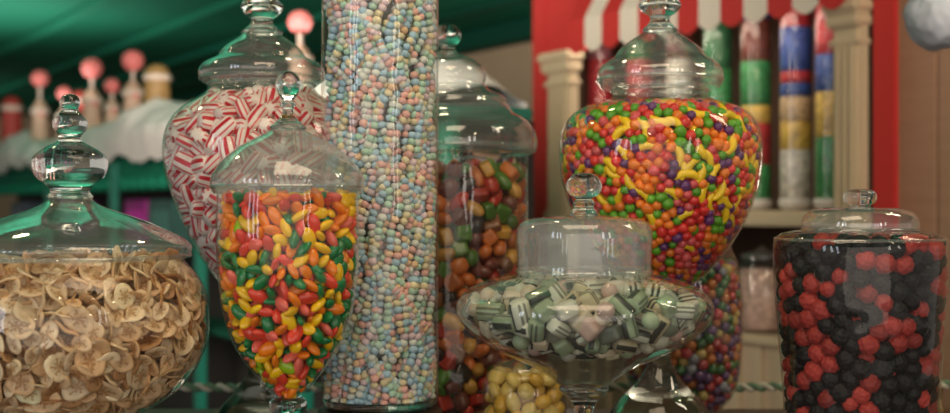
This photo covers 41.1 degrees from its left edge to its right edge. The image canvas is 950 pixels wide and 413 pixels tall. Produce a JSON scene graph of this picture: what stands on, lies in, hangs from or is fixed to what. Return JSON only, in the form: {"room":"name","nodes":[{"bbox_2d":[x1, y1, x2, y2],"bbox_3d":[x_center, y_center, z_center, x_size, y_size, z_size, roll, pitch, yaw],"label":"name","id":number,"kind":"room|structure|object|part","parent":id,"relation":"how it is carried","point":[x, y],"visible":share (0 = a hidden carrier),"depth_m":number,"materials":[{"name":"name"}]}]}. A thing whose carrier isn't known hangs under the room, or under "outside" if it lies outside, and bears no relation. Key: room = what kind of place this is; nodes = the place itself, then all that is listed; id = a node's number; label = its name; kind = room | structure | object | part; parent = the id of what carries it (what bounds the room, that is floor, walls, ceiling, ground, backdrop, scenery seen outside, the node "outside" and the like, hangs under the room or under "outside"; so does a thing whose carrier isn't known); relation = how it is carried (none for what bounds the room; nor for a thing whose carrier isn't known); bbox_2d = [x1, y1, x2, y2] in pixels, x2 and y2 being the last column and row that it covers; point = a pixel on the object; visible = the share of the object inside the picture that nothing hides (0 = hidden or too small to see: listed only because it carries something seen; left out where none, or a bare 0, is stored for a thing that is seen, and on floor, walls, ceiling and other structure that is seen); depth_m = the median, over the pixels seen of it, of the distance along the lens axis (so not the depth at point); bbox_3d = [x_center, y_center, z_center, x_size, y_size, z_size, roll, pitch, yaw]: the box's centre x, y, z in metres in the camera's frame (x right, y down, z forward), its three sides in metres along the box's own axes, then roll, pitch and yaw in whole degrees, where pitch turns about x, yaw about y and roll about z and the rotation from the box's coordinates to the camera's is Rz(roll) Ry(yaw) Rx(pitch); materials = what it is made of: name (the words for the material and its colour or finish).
{"room":"food shop","nodes":[
{"label":"food shop","id":0,"kind":"room"},
{"bbox_2d":[0,115,55,255],"bbox_3d":[-5.746,0.225,11.784,4.500,2.250,0.100,0,0,-31],"label":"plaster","id":1,"kind":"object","parent":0,"point":[8,244],"visible":0.02,"depth_m":12.44,"materials":[{"name":"grey paint"}]},
{"bbox_2d":[0,0,532,115],"bbox_3d":[-3.000,-0.925,5.500,18.000,0.050,17.000,0,0,0],"label":"ceiling","id":2,"kind":"structure","parent":0,"point":[120,20],"depth_m":6.83,"materials":[{"name":"green paint"}]},
{"bbox_2d":[0,0,116,57],"bbox_3d":[-2.131,-0.885,6.317,0.066,0.030,13.000,0,0,-31],"label":"batten","id":3,"kind":"object","parent":2,"relation":"attached to","point":[91,6],"visible":1,"depth_m":6.11,"materials":[{"name":"green paint"}]},
{"bbox_2d":[0,0,243,94],"bbox_3d":[-1.704,-0.885,6.578,0.066,0.030,13.000,0,0,-31],"label":"batten","id":4,"kind":"object","parent":2,"relation":"attached to","point":[226,5],"visible":1,"depth_m":6.56,"materials":[{"name":"green paint"}]},
{"bbox_2d":[0,11,327,116],"bbox_3d":[-1.278,-0.885,6.839,0.063,0.030,13.000,0,0,-31],"label":"batten","id":5,"kind":"object","parent":2,"relation":"attached to","point":[316,18],"visible":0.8,"depth_m":7.35,"materials":[{"name":"green paint"}]},
{"bbox_2d":[47,0,532,118],"bbox_3d":[-0.851,-0.885,7.100,0.063,0.030,13.000,0,0,-31],"label":"batten","id":6,"kind":"object","parent":2,"relation":"attached to","point":[495,4],"visible":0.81,"depth_m":7.17,"materials":[{"name":"teal"}]},
{"bbox_2d":[903,0,949,50],"bbox_3d":[0.768,-0.579,2.101,0.110,0.643,0.107,0,0,-31],"label":"paper lantern","id":7,"kind":"object","parent":2,"relation":"hanging from","point":[927,22],"visible":1,"depth_m":2.06,"materials":[{"name":"white paper"}]},
{"bbox_2d":[461,42,532,120],"bbox_3d":[-0.405,0.225,7.372,0.097,2.250,13.000,0,0,-31],"label":"wall","id":8,"kind":"structure","parent":0,"point":[511,67],"depth_m":6.31,"materials":[{"name":"beige paint"}]},
{"bbox_2d":[101,15,532,123],"bbox_3d":[-0.499,-0.850,7.315,0.126,0.100,13.000,0,0,-31],"label":"crown molding","id":9,"kind":"structure","parent":8,"relation":"attached to","point":[520,30],"depth_m":6.36,"materials":[{"name":"teal"}]},
{"bbox_3d":[-3.000,1.375,5.500,18.000,0.050,17.000,0,0,0],"label":"floor","id":10,"kind":"structure","parent":0,"visible":0},
{"bbox_2d":[0,60,533,408],"bbox_3d":[-1.409,0.469,5.187,0.302,1.762,5.481,0,0,-31],"label":"display cabinet","id":11,"kind":"object","parent":10,"relation":"on","point":[135,184],"visible":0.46,"depth_m":4.71,"materials":[{"name":"teal paint"}]},
{"bbox_2d":[0,96,22,143],"bbox_3d":[-2.617,-0.470,7.160,0.123,0.309,0.123,0,0,-31],"label":"house figurine","id":12,"kind":"object","parent":11,"relation":"on","point":[11,108],"visible":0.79,"depth_m":7.11,"materials":[{"name":"red"}]},
{"bbox_2d":[30,70,49,139],"bbox_3d":[-2.256,-0.511,6.571,0.104,0.393,0.104,0,0,-31],"label":"figurine","id":13,"kind":"object","parent":11,"relation":"on","point":[39,78],"visible":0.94,"depth_m":6.54,"materials":[{"name":"beige"}]},
{"bbox_3d":[-2.032,0.576,6.032,0.030,1.547,0.046,0,0,-31],"label":"post","id":14,"kind":"part","parent":11,"relation":"part of","materials":[{"name":"teal paint"}]},
{"bbox_2d":[55,86,70,138],"bbox_3d":[-1.992,-0.450,6.138,0.079,0.268,0.079,0,0,-31],"label":"figurine","id":15,"kind":"object","parent":11,"relation":"on","point":[62,90],"visible":0.34,"depth_m":6.11,"materials":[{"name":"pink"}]},
{"bbox_2d":[74,90,84,114],"bbox_3d":[-1.833,-0.428,5.879,0.078,0.225,0.078,0,0,-31],"label":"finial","id":16,"kind":"object","parent":11,"relation":"on","point":[79,93],"visible":0.27,"depth_m":5.85,"materials":[{"name":"red"}]},
{"bbox_2d":[80,58,103,127],"bbox_3d":[-1.723,-0.492,5.699,0.109,0.353,0.109,0,0,-31],"label":"figurine","id":17,"kind":"object","parent":11,"relation":"on","point":[91,68],"visible":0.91,"depth_m":5.67,"materials":[{"name":"beige"}]},
{"bbox_2d":[103,78,120,123],"bbox_3d":[-1.554,-0.433,5.423,0.079,0.234,0.079,0,0,-31],"label":"figurine","id":18,"kind":"object","parent":11,"relation":"on","point":[111,85],"visible":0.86,"depth_m":5.40,"materials":[{"name":"beige"}]},
{"bbox_3d":[-1.448,0.576,5.077,0.030,1.547,0.049,0,0,-31],"label":"post","id":19,"kind":"part","parent":11,"relation":"part of","materials":[{"name":"teal paint"}]},
{"bbox_2d":[120,50,143,111],"bbox_3d":[-1.393,-0.476,5.160,0.104,0.322,0.104,0,0,-31],"label":"figurine","id":20,"kind":"object","parent":11,"relation":"on","point":[132,60],"visible":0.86,"depth_m":5.13,"materials":[{"name":"beige"}]},
{"bbox_2d":[142,64,171,103],"bbox_3d":[-1.227,-0.433,4.889,0.112,0.234,0.112,0,0,-31],"label":"house figurine","id":21,"kind":"object","parent":11,"relation":"on","point":[157,78],"visible":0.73,"depth_m":4.85,"materials":[{"name":"beige"}]},
{"bbox_3d":[-0.910,0.576,4.198,0.030,1.547,0.053,0,0,-31],"label":"post","id":22,"kind":"part","parent":11,"relation":"part of","materials":[{"name":"teal paint"}]},
{"bbox_2d":[0,231,525,271],"bbox_3d":[-1.380,0.154,5.205,0.160,0.020,5.481,0,0,-31],"label":"shelf","id":23,"kind":"object","parent":11,"relation":"attached to","point":[100,238],"depth_m":5.67,"materials":[{"name":"teal"}]},
{"bbox_2d":[0,60,526,173],"bbox_3d":[-1.418,-0.286,5.199,0.298,0.253,5.450,0,0,-31],"label":"awning","id":24,"kind":"object","parent":11,"relation":"on","point":[131,142],"depth_m":4.46,"materials":[{"name":"white fabric"}]},
{"bbox_2d":[207,316,327,362],"bbox_3d":[-1.380,0.418,5.205,0.160,0.020,5.481,0,0,-31],"label":"shelf","id":25,"kind":"object","parent":11,"relation":"attached to","point":[217,323],"depth_m":4.28,"materials":[{"name":"teal"}]},
{"bbox_2d":[286,10,313,80],"bbox_3d":[-0.514,-0.447,3.724,0.084,0.262,0.084,0,0,-31],"label":"figurine","id":26,"kind":"object","parent":11,"relation":"on","point":[299,21],"visible":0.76,"depth_m":3.70,"materials":[{"name":"beige"}]},
{"bbox_3d":[-0.466,0.576,3.472,0.030,1.547,0.058,0,0,-31],"label":"post","id":27,"kind":"part","parent":11,"relation":"part of","materials":[{"name":"teal paint"}]},
{"bbox_3d":[-0.113,0.576,2.895,0.030,1.547,0.063,0,0,-31],"label":"post","id":28,"kind":"part","parent":11,"relation":"part of","materials":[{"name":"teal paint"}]},
{"bbox_2d":[135,409,949,412],"bbox_3d":[-0.025,0.840,1.575,2.350,1.020,0.990,0,0,0],"label":"countertop","id":29,"kind":"structure","parent":10,"relation":"on","point":[138,410],"depth_m":2.04,"materials":[{"name":"brown wood"}]},
{"bbox_2d":[0,94,209,412],"bbox_3d":[-0.432,0.104,1.350,0.292,0.449,0.292,0,0,0],"label":"jar","id":30,"kind":"object","parent":29,"relation":"on","point":[84,330],"visible":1,"depth_m":1.26,"materials":[{"name":"clear glass"}]},
{"bbox_3d":[-0.432,0.021,1.350,0.254,0.067,0.254,0,0,0],"label":"lid","id":31,"kind":"part","parent":30,"relation":"part of","materials":[{"name":"clear glass"}]},
{"bbox_3d":[-0.432,0.147,1.350,0.292,0.192,0.292,0,0,0],"label":"glass","id":32,"kind":"part","parent":30,"relation":"part of","materials":[{"name":"clear glass"}]},
{"bbox_2d":[162,0,328,412],"bbox_3d":[-0.282,0.012,1.680,0.257,0.633,0.257,0,0,-6],"label":"candy jar","id":33,"kind":"object","parent":29,"relation":"on","point":[204,132],"visible":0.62,"depth_m":1.59,"materials":[{"name":"clear glass"}]},
{"bbox_3d":[-0.282,-0.020,1.680,0.258,0.293,0.258,0,0,0],"label":"glass","id":34,"kind":"part","parent":33,"relation":"part of","materials":[{"name":"clear glass"}]},
{"bbox_3d":[-0.282,-0.200,1.680,0.165,0.076,0.165,0,0,0],"label":"lid","id":35,"kind":"part","parent":33,"relation":"part of","materials":[{"name":"clear glass"}]},
{"bbox_2d":[209,71,364,412],"bbox_3d":[-0.199,0.092,1.350,0.164,0.473,0.164,0,0,17],"label":"jar","id":36,"kind":"object","parent":29,"relation":"on","point":[288,260],"visible":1,"depth_m":1.30,"materials":[{"name":"clear glass"}]},
{"bbox_3d":[-0.199,-0.050,1.350,0.163,0.074,0.163,0,0,0],"label":"lid","id":37,"kind":"part","parent":36,"relation":"part of","materials":[{"name":"clear glass"}]},
{"bbox_3d":[-0.199,0.093,1.350,0.151,0.228,0.151,0,0,0],"label":"glass","id":38,"kind":"part","parent":36,"relation":"part of","materials":[{"name":"clear glass"}]},
{"bbox_2d":[318,0,441,412],"bbox_3d":[-0.113,-0.083,1.500,0.147,0.823,0.147,0,0,0],"label":"jar","id":39,"kind":"object","parent":29,"relation":"on","point":[380,76],"visible":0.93,"depth_m":1.45,"materials":[{"name":"clear glass"}]},
{"bbox_3d":[-0.113,0.231,1.500,0.137,0.013,0.137,0,0,0],"label":"glass","id":40,"kind":"part","parent":39,"relation":"part of","materials":[{"name":"clear glass"}]},
{"bbox_2d":[432,24,536,412],"bbox_3d":[-0.038,0.036,1.780,0.250,0.585,0.250,0,0,39],"label":"candy jar","id":41,"kind":"object","parent":29,"relation":"on","point":[482,209],"visible":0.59,"depth_m":1.69,"materials":[{"name":"clear glass"}]},
{"bbox_3d":[-0.038,0.127,1.780,0.225,0.403,0.225,0,0,0],"label":"glass","id":42,"kind":"part","parent":41,"relation":"part of","materials":[{"name":"clear glass"}]},
{"bbox_3d":[-0.038,-0.142,1.780,0.250,0.140,0.250,0,0,0],"label":"lid","id":43,"kind":"part","parent":41,"relation":"part of","materials":[{"name":"clear glass"}]},
{"bbox_2d":[481,354,566,412],"bbox_3d":[0.062,0.254,1.600,0.108,0.149,0.108,0,0,0],"label":"jar","id":44,"kind":"object","parent":29,"relation":"on","point":[517,389],"visible":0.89,"depth_m":1.57,"materials":[{"name":"clear glass"}]},
{"bbox_3d":[0.062,0.193,1.600,0.081,0.025,0.081,0,0,0],"label":"lid","id":45,"kind":"part","parent":44,"relation":"part of","materials":[{"name":"clear glass"}]},
{"bbox_2d":[171,380,949,411],"bbox_3d":[0.000,0.304,2.045,2.222,0.051,0.022,0,0,0],"label":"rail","id":46,"kind":"object","parent":29,"relation":"on","point":[761,386],"visible":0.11,"depth_m":2.04,"materials":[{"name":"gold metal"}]},
{"bbox_3d":[0.750,0.307,2.045,0.022,0.045,0.022,0,0,0],"label":"post","id":47,"kind":"part","parent":46,"relation":"part of","materials":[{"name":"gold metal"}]},
{"bbox_2d":[456,173,713,412],"bbox_3d":[0.116,0.146,1.350,0.273,0.365,0.273,0,0,-28],"label":"candy jar","id":48,"kind":"object","parent":29,"relation":"on","point":[587,316],"visible":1,"depth_m":1.28,"materials":[{"name":"clear glass"}]},
{"bbox_3d":[0.116,0.040,1.350,0.145,0.063,0.145,0,0,0],"label":"lid","id":49,"kind":"part","parent":48,"relation":"part of","materials":[{"name":"clear glass"}]},
{"bbox_3d":[0.116,0.133,1.350,0.273,0.132,0.273,0,0,0],"label":"glass","id":50,"kind":"part","parent":48,"relation":"part of","materials":[{"name":"clear glass"}]},
{"bbox_2d":[559,0,762,412],"bbox_3d":[0.237,0.016,1.620,0.257,0.625,0.257,0,0,-6],"label":"candy jar","id":51,"kind":"object","parent":29,"relation":"on","point":[689,169],"visible":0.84,"depth_m":1.53,"materials":[{"name":"clear glass"}]},
{"bbox_3d":[0.237,-0.191,1.620,0.160,0.082,0.160,0,0,0],"label":"lid","id":52,"kind":"part","parent":51,"relation":"part of","materials":[{"name":"clear glass"}]},
{"bbox_3d":[0.237,-0.019,1.620,0.258,0.267,0.258,0,0,0],"label":"glass","id":53,"kind":"part","parent":51,"relation":"part of","materials":[{"name":"clear glass"}]},
{"bbox_2d":[623,239,743,412],"bbox_3d":[0.319,0.163,1.950,0.186,0.330,0.186,0,0,0],"label":"jar","id":54,"kind":"object","parent":29,"relation":"on","point":[708,365],"visible":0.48,"depth_m":1.88,"materials":[{"name":"clear glass"}]},
{"bbox_2d":[773,189,949,412],"bbox_3d":[0.425,0.155,1.400,0.188,0.348,0.188,0,0,0],"label":"jar","id":55,"kind":"object","parent":29,"relation":"on","point":[861,327],"visible":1,"depth_m":1.33,"materials":[{"name":"clear glass"}]},
{"bbox_3d":[0.425,-0.007,1.400,0.036,0.025,0.036,0,0,0],"label":"lid knob","id":56,"kind":"part","parent":55,"relation":"part of","materials":[{"name":"clear glass"}]},
{"bbox_3d":[0.425,0.015,1.400,0.126,0.030,0.126,0,0,0],"label":"lid","id":57,"kind":"part","parent":55,"relation":"part of","materials":[{"name":"clear glass"}]},
{"bbox_2d":[533,0,898,408],"bbox_3d":[0.691,0.268,3.401,0.490,2.165,1.403,0,0,-31],"label":"booth","id":58,"kind":"object","parent":10,"relation":"on","point":[818,79],"visible":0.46,"depth_m":3.21,"materials":[{"name":"red paint"}]},
{"bbox_3d":[0.204,0.275,3.881,0.020,2.150,0.076,0,0,-31],"label":"red post","id":59,"kind":"part","parent":58,"relation":"part of","materials":[{"name":"red paint"}]},
{"bbox_3d":[0.376,-0.345,3.811,0.081,0.672,0.081,0,0,-31],"label":"tube glass","id":60,"kind":"part","parent":58,"relation":"part of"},
{"bbox_3d":[0.555,0.841,3.297,0.030,1.018,1.226,0,0,-31],"label":"panel","id":61,"kind":"part","parent":58,"relation":"part of","materials":[{"name":"beige wood"}]},
{"bbox_2d":[544,210,872,227],"bbox_3d":[0.705,0.029,3.389,0.420,0.036,1.226,0,0,-31],"label":"shelf","id":62,"kind":"object","parent":58,"relation":"attached to","point":[756,218],"depth_m":2.94,"materials":[{"name":"beige paint"}]},
{"bbox_3d":[0.646,-0.306,3.369,0.081,0.593,0.081,0,0,-31],"label":"tube glass","id":63,"kind":"part","parent":58,"relation":"part of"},
{"bbox_2d":[740,330,782,347],"bbox_3d":[0.705,0.322,3.389,0.420,0.022,1.226,0,0,-31],"label":"shelf","id":64,"kind":"object","parent":58,"relation":"attached to","point":[751,338],"depth_m":3.05,"materials":[{"name":"beige paint"}]},
{"bbox_3d":[0.854,-0.276,3.030,0.081,0.533,0.081,0,0,-31],"label":"tube glass","id":65,"kind":"part","parent":58,"relation":"part of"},
{"bbox_3d":[0.888,0.275,2.737,0.012,2.150,0.065,0,0,-31],"label":"red post","id":66,"kind":"part","parent":58,"relation":"part of","materials":[{"name":"red paint"}]},
{"bbox_2d":[899,0,938,402],"bbox_3d":[0.967,0.225,2.759,0.030,2.250,0.115,0,0,-32],"label":"wall","id":67,"kind":"structure","parent":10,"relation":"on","point":[918,66],"depth_m":2.74,"materials":[{"name":"beige paint"}]},
{"bbox_2d":[939,48,949,408],"bbox_3d":[1.028,0.225,2.659,0.030,2.250,0.115,0,0,-31],"label":"board","id":68,"kind":"object","parent":10,"relation":"on","point":[944,54],"visible":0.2,"depth_m":2.68,"materials":[{"name":"red wood"}]}
]}

